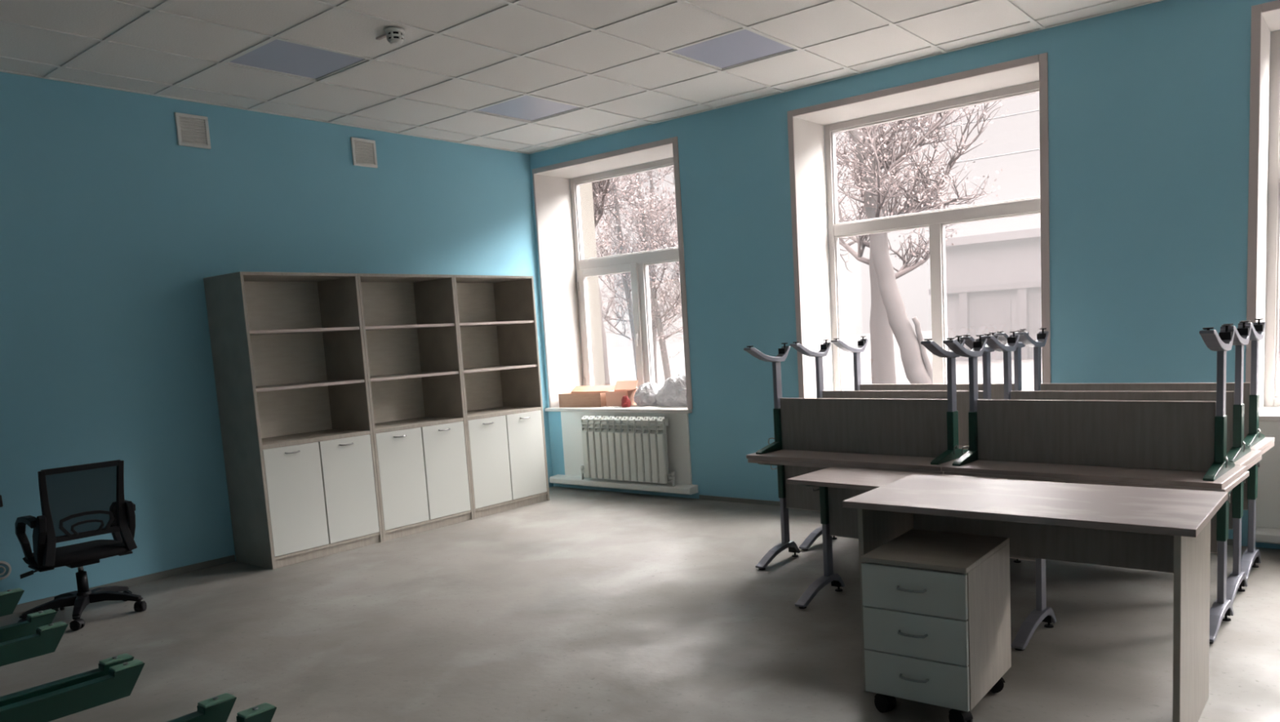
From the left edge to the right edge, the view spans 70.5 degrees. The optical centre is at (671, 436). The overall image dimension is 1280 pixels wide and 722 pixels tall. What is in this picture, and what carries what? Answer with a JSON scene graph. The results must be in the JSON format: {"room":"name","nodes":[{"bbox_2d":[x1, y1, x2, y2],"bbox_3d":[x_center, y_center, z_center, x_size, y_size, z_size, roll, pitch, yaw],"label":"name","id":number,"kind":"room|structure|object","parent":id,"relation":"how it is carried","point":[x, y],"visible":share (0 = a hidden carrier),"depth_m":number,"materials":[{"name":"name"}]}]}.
{"room":"classroom","nodes":[
{"label":"classroom","id":0,"kind":"room"},
{"bbox_2d":[0,71,553,604],"bbox_3d":[-3.587,-0.569,5.605,0.300,3.269,8.450,2,8,38],"label":"wall","id":1,"kind":"structure","parent":0,"point":[112,228],"depth_m":5.77,"materials":[{"name":"blue paint"}]},
{"bbox_2d":[0,495,3,507],"bbox_3d":[-3.809,0.370,5.097,0.032,0.070,0.070,2,8,38],"label":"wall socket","id":2,"kind":"object","parent":1,"relation":"attached to","point":[1,499],"visible":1,"depth_m":5.11,"materials":[{"name":"black plastic"}]},
{"bbox_2d":[0,560,11,580],"bbox_3d":[-3.828,0.734,5.094,0.018,0.176,0.188,2,9,40],"label":"cable coil","id":3,"kind":"object","parent":1,"relation":"attached to","point":[1,562],"visible":1,"depth_m":5.14,"materials":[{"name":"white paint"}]},
{"bbox_2d":[1,555,235,617],"bbox_3d":[-4.485,1.141,4.292,0.012,0.045,4.870,2,8,38],"label":"baseboard","id":4,"kind":"structure","parent":1,"relation":"attached to","point":[26,606],"depth_m":5.77,"materials":[{"name":"grey"}]},
{"bbox_2d":[174,112,211,149],"bbox_3d":[-3.112,-1.986,5.891,0.015,0.205,0.205,2,8,38],"label":"air vent","id":5,"kind":"object","parent":1,"relation":"in","point":[191,130],"visible":1,"depth_m":5.89,"materials":[{"name":"white plastic"}]},
{"bbox_2d":[351,137,377,168],"bbox_3d":[-2.330,-2.151,6.872,0.015,0.205,0.205,2,8,38],"label":"air vent","id":6,"kind":"object","parent":1,"relation":"in","point":[363,151],"visible":1,"depth_m":6.87,"materials":[{"name":"white plastic"}]},
{"bbox_2d":[0,0,1163,154],"bbox_3d":[1.601,-1.905,0.900,13.600,0.071,7.900,2,8,38],"label":"ceiling","id":7,"kind":"structure","parent":0,"point":[610,60],"depth_m":5.21,"materials":[{"name":"tile"}]},
{"bbox_2d":[226,39,368,80],"bbox_3d":[-2.153,-2.172,5.213,0.572,0.023,0.572,2,8,38],"label":"recessed light","id":8,"kind":"object","parent":7,"relation":"in","point":[278,56],"visible":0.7,"depth_m":5.22,"materials":[{"name":"white plastic"}]},
{"bbox_2d":[375,26,404,45],"bbox_3d":[-1.501,-2.110,4.821,0.212,0.072,0.104,2,8,38],"label":"detector","id":9,"kind":"object","parent":7,"relation":"attached to","point":[394,35],"visible":1,"depth_m":4.76,"materials":[{"name":"white plastic"}]},
{"bbox_2d":[475,95,582,122],"bbox_3d":[-1.040,-2.400,6.609,0.572,0.023,0.572,2,8,38],"label":"recessed light","id":10,"kind":"object","parent":7,"relation":"in","point":[526,108],"visible":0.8,"depth_m":6.63,"materials":[{"name":"white plastic"}]},
{"bbox_2d":[667,29,795,70],"bbox_3d":[0.371,-2.352,5.492,0.572,0.023,0.572,2,8,38],"label":"recessed light","id":11,"kind":"object","parent":7,"relation":"in","point":[745,46],"visible":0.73,"depth_m":5.50,"materials":[{"name":"white plastic"}]},
{"bbox_2d":[0,486,1279,721],"bbox_3d":[1.782,1.212,1.262,13.600,0.120,7.900,2,8,38],"label":"floor","id":12,"kind":"structure","parent":0,"point":[576,605],"depth_m":4.22,"materials":[{"name":"grey concrete"}]},
{"bbox_2d":[0,588,24,617],"bbox_3d":[-2.398,0.871,3.034,0.052,0.630,0.458,2,8,38],"label":"frame","id":13,"kind":"object","parent":12,"relation":"on","point":[9,599],"visible":1,"depth_m":3.13,"materials":[{"name":"teal metal"}]},
{"bbox_2d":[0,608,57,643],"bbox_3d":[-2.081,0.887,2.734,0.052,0.630,0.458,2,8,38],"label":"frame","id":14,"kind":"object","parent":12,"relation":"on","point":[34,620],"visible":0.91,"depth_m":2.81,"materials":[{"name":"green metal"}]},
{"bbox_2d":[0,622,68,666],"bbox_3d":[-1.948,0.896,2.588,0.052,0.630,0.458,2,8,38],"label":"frame","id":15,"kind":"object","parent":12,"relation":"on","point":[46,639],"visible":1,"depth_m":2.65,"materials":[{"name":"green metal"}]},
{"bbox_2d":[0,653,133,707],"bbox_3d":[-1.551,0.912,2.252,0.052,0.630,0.458,2,8,38],"label":"frame","id":16,"kind":"object","parent":12,"relation":"on","point":[104,665],"visible":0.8,"depth_m":2.27,"materials":[{"name":"green metal"}]},
{"bbox_2d":[0,659,144,721],"bbox_3d":[-1.492,0.915,2.199,0.052,0.630,0.458,2,8,38],"label":"desk leg","id":17,"kind":"object","parent":12,"relation":"on","point":[121,680],"visible":1,"depth_m":2.21,"materials":[{"name":"green metal"}]},
{"bbox_2d":[14,460,146,631],"bbox_3d":[-3.303,0.575,4.998,0.607,0.867,0.598,2,9,40],"label":"office chair","id":18,"kind":"object","parent":12,"relation":"on","point":[82,501],"visible":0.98,"depth_m":4.87,"materials":[{"name":"black plastic"}]},
{"bbox_2d":[167,693,236,721],"bbox_3d":[-1.126,0.925,1.928,0.052,0.630,0.458,2,8,38],"label":"frame","id":19,"kind":"object","parent":12,"relation":"on","point":[218,708],"visible":1,"depth_m":2.02,"materials":[{"name":"green metal"}]},
{"bbox_2d":[235,702,276,721],"bbox_3d":[-1.004,0.926,1.857,0.052,0.630,0.458,2,8,38],"label":"frame","id":20,"kind":"object","parent":12,"relation":"on","point":[264,713],"visible":1,"depth_m":1.96,"materials":[{"name":"green metal"}]},
{"bbox_2d":[203,271,382,569],"bbox_3d":[-2.572,-0.139,6.242,0.522,1.913,0.829,2,8,38],"label":"bookcase","id":21,"kind":"object","parent":12,"relation":"on","point":[288,349],"visible":1,"depth_m":6.23,"materials":[{"name":"grey wood"}]},
{"bbox_2d":[357,273,474,542],"bbox_3d":[-2.058,-0.244,6.887,0.522,1.913,0.829,2,8,38],"label":"bookcase","id":22,"kind":"object","parent":12,"relation":"on","point":[410,326],"visible":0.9,"depth_m":7.01,"materials":[{"name":"grey wood"}]},
{"bbox_2d":[453,275,549,519],"bbox_3d":[-1.544,-0.349,7.532,0.522,1.913,0.829,2,8,38],"label":"bookcase","id":23,"kind":"object","parent":12,"relation":"on","point":[496,316],"visible":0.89,"depth_m":7.67,"materials":[{"name":"grey wood"}]},
{"bbox_2d":[799,525,836,551],"bbox_3d":[1.351,0.377,5.362,1.182,0.640,0.498,3,9,42],"label":"table","id":24,"kind":"object","parent":12,"relation":"on","point":[812,537],"visible":0.16,"depth_m":5.63,"materials":[{"name":"silver metal"}]},
{"bbox_2d":[790,332,999,450],"bbox_3d":[1.311,-0.258,5.287,1.182,0.640,0.498,3,9,42],"label":"table","id":25,"kind":"object","parent":24,"relation":"on","point":[962,397],"visible":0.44,"depth_m":5.18,"materials":[{"name":"silver metal"}]},
{"bbox_2d":[747,458,943,569],"bbox_3d":[1.047,0.439,4.979,1.182,0.640,0.498,3,9,42],"label":"table","id":26,"kind":"object","parent":12,"relation":"on","point":[794,496],"visible":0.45,"depth_m":5.26,"materials":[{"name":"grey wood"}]},
{"bbox_2d":[743,335,968,471],"bbox_3d":[1.003,-0.197,4.911,1.182,0.640,0.498,3,9,42],"label":"table","id":27,"kind":"object","parent":26,"relation":"on","point":[917,434],"visible":0.92,"depth_m":4.88,"materials":[{"name":"grey wood"}]},
{"bbox_2d":[786,466,1066,651],"bbox_3d":[1.159,0.521,4.216,1.182,0.640,0.460,3,9,42],"label":"table","id":28,"kind":"object","parent":12,"relation":"on","point":[837,485],"visible":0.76,"depth_m":4.45,"materials":[{"name":"grey wood"}]},
{"bbox_2d":[860,528,1011,721],"bbox_3d":[0.951,0.680,3.241,0.370,0.574,0.491,2,8,37],"label":"drawer pedestal","id":29,"kind":"object","parent":12,"relation":"on","point":[936,610],"visible":1,"depth_m":3.08,"materials":[{"name":"grey wood"}]},
{"bbox_2d":[842,474,1227,721],"bbox_3d":[1.284,0.579,3.247,1.136,0.735,0.623,2,8,39],"label":"office desk","id":30,"kind":"object","parent":12,"relation":"on","point":[1168,531],"visible":0.88,"depth_m":3.14,"materials":[{"name":"grey wood"}]},
{"bbox_2d":[943,471,1248,644],"bbox_3d":[1.927,0.480,4.188,1.182,0.640,0.498,3,9,42],"label":"table","id":31,"kind":"object","parent":12,"relation":"on","point":[1221,607],"visible":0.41,"depth_m":3.83,"materials":[{"name":"silver metal"}]},
{"bbox_2d":[941,324,1246,488],"bbox_3d":[1.882,-0.156,4.123,1.182,0.640,0.498,3,9,42],"label":"table","id":32,"kind":"object","parent":31,"relation":"on","point":[1174,443],"visible":1,"depth_m":4.07,"materials":[{"name":"grey wood"}]},
{"bbox_2d":[1013,455,1262,605],"bbox_3d":[2.231,0.418,4.572,1.182,0.640,0.498,3,9,42],"label":"table","id":33,"kind":"object","parent":12,"relation":"on","point":[1236,580],"visible":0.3,"depth_m":4.21,"materials":[{"name":"silver metal"}]},
{"bbox_2d":[981,321,1261,466],"bbox_3d":[2.190,-0.217,4.495,1.182,0.640,0.498,3,9,42],"label":"table","id":34,"kind":"object","parent":33,"relation":"on","point":[1237,453],"visible":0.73,"depth_m":4.29,"materials":[{"name":"silver metal"}]},
{"bbox_2d":[1240,442,1274,581],"bbox_3d":[2.537,0.357,4.941,1.182,0.640,0.498,3,9,42],"label":"table","id":35,"kind":"object","parent":12,"relation":"on","point":[1251,556],"visible":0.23,"depth_m":4.58,"materials":[{"name":"silver metal"}]},
{"bbox_2d":[1014,318,1274,450],"bbox_3d":[2.502,-0.279,4.868,1.182,0.640,0.498,3,9,42],"label":"table","id":36,"kind":"object","parent":35,"relation":"on","point":[1254,439],"visible":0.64,"depth_m":4.68,"materials":[{"name":"silver metal"}]},
{"bbox_3d":[1.662,0.315,5.739,1.182,0.640,0.498,3,9,42],"label":"table","id":37,"kind":"object","parent":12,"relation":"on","visible":0},
{"bbox_2d":[831,328,1028,399],"bbox_3d":[1.623,-0.320,5.661,1.182,0.640,0.498,3,9,42],"label":"table","id":38,"kind":"object","parent":37,"relation":"on","point":[997,389],"visible":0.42,"depth_m":5.70,"materials":[{"name":"silver metal"}]},
{"bbox_2d":[528,0,1279,549],"bbox_3d":[4.288,-0.879,4.340,13.600,3.269,0.600,2,8,38],"label":"wall","id":39,"kind":"structure","parent":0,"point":[1148,104],"depth_m":5.52,"materials":[{"name":"blue paint"}]},
{"bbox_2d":[558,385,615,407],"bbox_3d":[-0.768,-0.369,8.384,0.470,0.176,0.284,1,8,30],"label":"cardboard box","id":40,"kind":"object","parent":39,"relation":"on","point":[580,396],"visible":0.84,"depth_m":8.31,"materials":[{"name":"brown cardboard"}]},
{"bbox_2d":[604,406,621,408],"bbox_3d":[-0.515,-0.254,7.973,0.177,0.013,0.072,2,8,38],"label":"crumpled paper","id":41,"kind":"object","parent":39,"relation":"on","point":[608,406],"visible":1,"depth_m":7.96,"materials":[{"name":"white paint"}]},
{"bbox_2d":[605,380,638,407],"bbox_3d":[-0.400,-0.386,8.181,0.314,0.216,0.238,0,7,24],"label":"cardboard box","id":42,"kind":"object","parent":39,"relation":"on","point":[613,398],"visible":0.76,"depth_m":8.13,"materials":[{"name":"beige cardboard"}]},
{"bbox_2d":[549,475,697,494],"bbox_3d":[-0.455,0.420,7.933,1.635,0.066,0.115,2,8,38],"label":"pipe boxing","id":43,"kind":"object","parent":39,"relation":"attached to","point":[682,489],"visible":0.98,"depth_m":7.82,"materials":[{"name":"white"}]},
{"bbox_2d":[569,157,679,388],"bbox_3d":[-0.264,-1.352,8.163,1.595,2.120,0.115,2,8,38],"label":"window","id":44,"kind":"structure","parent":39,"relation":"attached to","point":[637,264],"depth_m":8.24,"materials":[{"name":"grey plastic"}]},
{"bbox_2d":[621,395,631,407],"bbox_3d":[-0.401,-0.306,7.975,0.098,0.103,0.067,2,8,38],"label":"packet","id":45,"kind":"object","parent":39,"relation":"on","point":[625,402],"visible":1,"depth_m":7.95,"materials":[{"name":"red plastic"}]},
{"bbox_2d":[560,412,692,484],"bbox_3d":[-0.423,0.095,7.919,1.465,0.615,0.015,2,8,38],"label":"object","id":46,"kind":"structure","parent":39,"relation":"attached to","point":[677,429],"depth_m":7.62,"materials":[{"name":"white paint"}]},
{"bbox_2d":[580,416,675,487],"bbox_3d":[-0.390,0.117,7.811,1.078,0.582,0.123,2,8,38],"label":"radiator","id":47,"kind":"object","parent":46,"relation":"attached to","point":[633,449],"visible":1,"depth_m":7.74,"materials":[{"name":"white metal"}]},
{"bbox_2d":[633,382,660,406],"bbox_3d":[-0.197,-0.379,8.042,0.271,0.207,0.253,2,8,38],"label":"plastic bag","id":48,"kind":"object","parent":39,"relation":"on","point":[645,395],"visible":0.77,"depth_m":7.95,"materials":[{"name":"grey plastic"}]},
{"bbox_2d":[654,373,687,406],"bbox_3d":[0.080,-0.401,7.807,0.512,0.273,0.279,2,8,38],"label":"plastic bag","id":49,"kind":"object","parent":39,"relation":"on","point":[673,392],"visible":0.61,"depth_m":7.72,"materials":[{"name":"grey plastic"}]},
{"bbox_2d":[824,80,1040,391],"bbox_3d":[1.906,-1.282,6.475,1.705,2.120,0.070,2,8,38],"label":"window","id":50,"kind":"structure","parent":39,"relation":"attached to","point":[936,220],"depth_m":6.51,"materials":[{"name":"grey plastic"}]},
{"bbox_2d":[698,495,1232,546],"bbox_3d":[1.715,0.553,6.292,3.780,0.035,0.012,2,8,38],"label":"baseboard","id":51,"kind":"structure","parent":39,"relation":"attached to","point":[1229,542],"depth_m":7.18,"materials":[{"name":"grey"}]},
{"bbox_2d":[1255,527,1279,544],"bbox_3d":[3.919,0.568,4.472,1.745,0.066,0.115,2,8,38],"label":"pipe boxing","id":52,"kind":"object","parent":39,"relation":"attached to","point":[1267,535],"visible":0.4,"depth_m":4.94,"materials":[{"name":"white"}]},
{"bbox_2d":[1255,421,1279,529],"bbox_3d":[3.900,0.241,4.498,1.705,0.615,0.015,2,8,38],"label":"panel","id":53,"kind":"object","parent":39,"relation":"attached to","point":[1268,500],"depth_m":4.98,"materials":[{"name":"white"}]},
{"bbox_2d":[1263,30,1279,406],"bbox_3d":[4.124,-1.207,4.720,1.705,2.120,0.070,2,8,38],"label":"window","id":54,"kind":"structure","parent":39,"relation":"attached to","point":[1271,398],"depth_m":5.21,"materials":[{"name":"grey plastic"}]},
{"label":"outside","id":55,"kind":"structure","parent":0,"visible":0},
{"bbox_2d":[607,330,1279,395],"bbox_3d":[24.449,-6.635,64.719,150.000,0.300,119.430,2,8,38],"label":"ground","id":56,"kind":"structure","parent":55,"point":[621,366],"depth_m":45.19,"materials":[{"name":"white snow"}]},
{"bbox_2d":[578,182,604,386],"bbox_3d":[-3.502,-2.917,12.013,5.200,7.700,2.050,2,8,38],"label":"building wing","id":57,"kind":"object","parent":56,"relation":"on","point":[585,190],"visible":0.02,"depth_m":11.22,"materials":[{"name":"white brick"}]},
{"bbox_2d":[591,173,651,385],"bbox_3d":[-1.188,-3.696,15.537,2.860,8.201,3.778,0,7,27],"label":"tree","id":58,"kind":"object","parent":56,"relation":"on","point":[598,210],"visible":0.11,"depth_m":15.51,"materials":[{"name":"grey plant"}]},
{"bbox_2d":[595,167,681,380],"bbox_3d":[-1.077,-4.370,21.020,4.672,8.247,3.413,0,7,26],"label":"slender tree","id":59,"kind":"object","parent":56,"relation":"on","point":[627,291],"visible":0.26,"depth_m":20.54,"materials":[{"name":"grey plant"}]},
{"bbox_2d":[595,166,681,385],"bbox_3d":[-0.793,-4.920,22.801,3.828,8.891,4.569,2,8,38],"label":"slender tree","id":60,"kind":"object","parent":56,"relation":"on","point":[655,331],"visible":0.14,"depth_m":22.76,"materials":[{"name":"grey plant"}]},
{"bbox_2d":[595,168,684,380],"bbox_3d":[-0.553,-4.383,20.082,5.310,8.432,3.270,1,8,30],"label":"slender tree","id":61,"kind":"object","parent":56,"relation":"on","point":[661,337],"visible":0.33,"depth_m":20.12,"materials":[{"name":"grey plant"}]},
{"bbox_2d":[605,166,682,324],"bbox_3d":[0.539,-4.914,20.223,4.245,9.310,3.859,-4,7,-6],"label":"slender tree","id":62,"kind":"object","parent":56,"relation":"on","point":[662,237],"visible":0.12,"depth_m":19.69,"materials":[{"name":"grey plant"}]},
{"bbox_2d":[835,104,1002,384],"bbox_3d":[2.922,-3.906,12.663,4.524,8.808,2.702,1,8,35],"label":"leaning tree","id":63,"kind":"object","parent":56,"relation":"on","point":[870,188],"visible":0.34,"depth_m":12.39,"materials":[{"name":"grey plant"}]},
{"bbox_2d":[835,100,1008,384],"bbox_3d":[3.472,-4.729,15.130,4.212,9.833,5.799,-6,7,-25],"label":"tree","id":64,"kind":"object","parent":56,"relation":"on","point":[882,357],"visible":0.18,"depth_m":15.74,"materials":[{"name":"grey plant"}]},
{"bbox_2d":[911,316,933,384],"bbox_3d":[3.569,-0.571,12.425,0.480,2.154,0.144,2,8,38],"label":"sapling","id":65,"kind":"object","parent":56,"relation":"on","point":[926,360],"visible":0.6,"depth_m":12.38,"materials":[{"name":"grey plant"}]},
{"bbox_2d":[922,206,1279,361],"bbox_3d":[23.352,-6.437,38.191,22.800,5.550,9.000,2,8,38],"label":"building","id":66,"kind":"structure","parent":56,"relation":"on","point":[993,284],"depth_m":40.10,"materials":[{"name":"grey concrete"}]},
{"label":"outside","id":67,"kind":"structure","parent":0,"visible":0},
{"bbox_2d":[835,109,1039,146],"bbox_3d":[10.251,-7.208,17.570,24.201,0.583,0.023,2,8,38],"label":"overhead cable","id":68,"kind":"object","parent":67,"point":[1038,109],"visible":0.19,"depth_m":20.05,"materials":[{"name":"black rubber"}]},
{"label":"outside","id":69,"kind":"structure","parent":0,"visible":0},
{"bbox_2d":[836,148,1039,180],"bbox_3d":[10.299,-6.395,17.665,24.201,0.583,0.023,2,8,38],"label":"overhead cable","id":70,"kind":"object","parent":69,"point":[1038,148],"visible":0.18,"depth_m":20.22,"materials":[{"name":"black rubber"}]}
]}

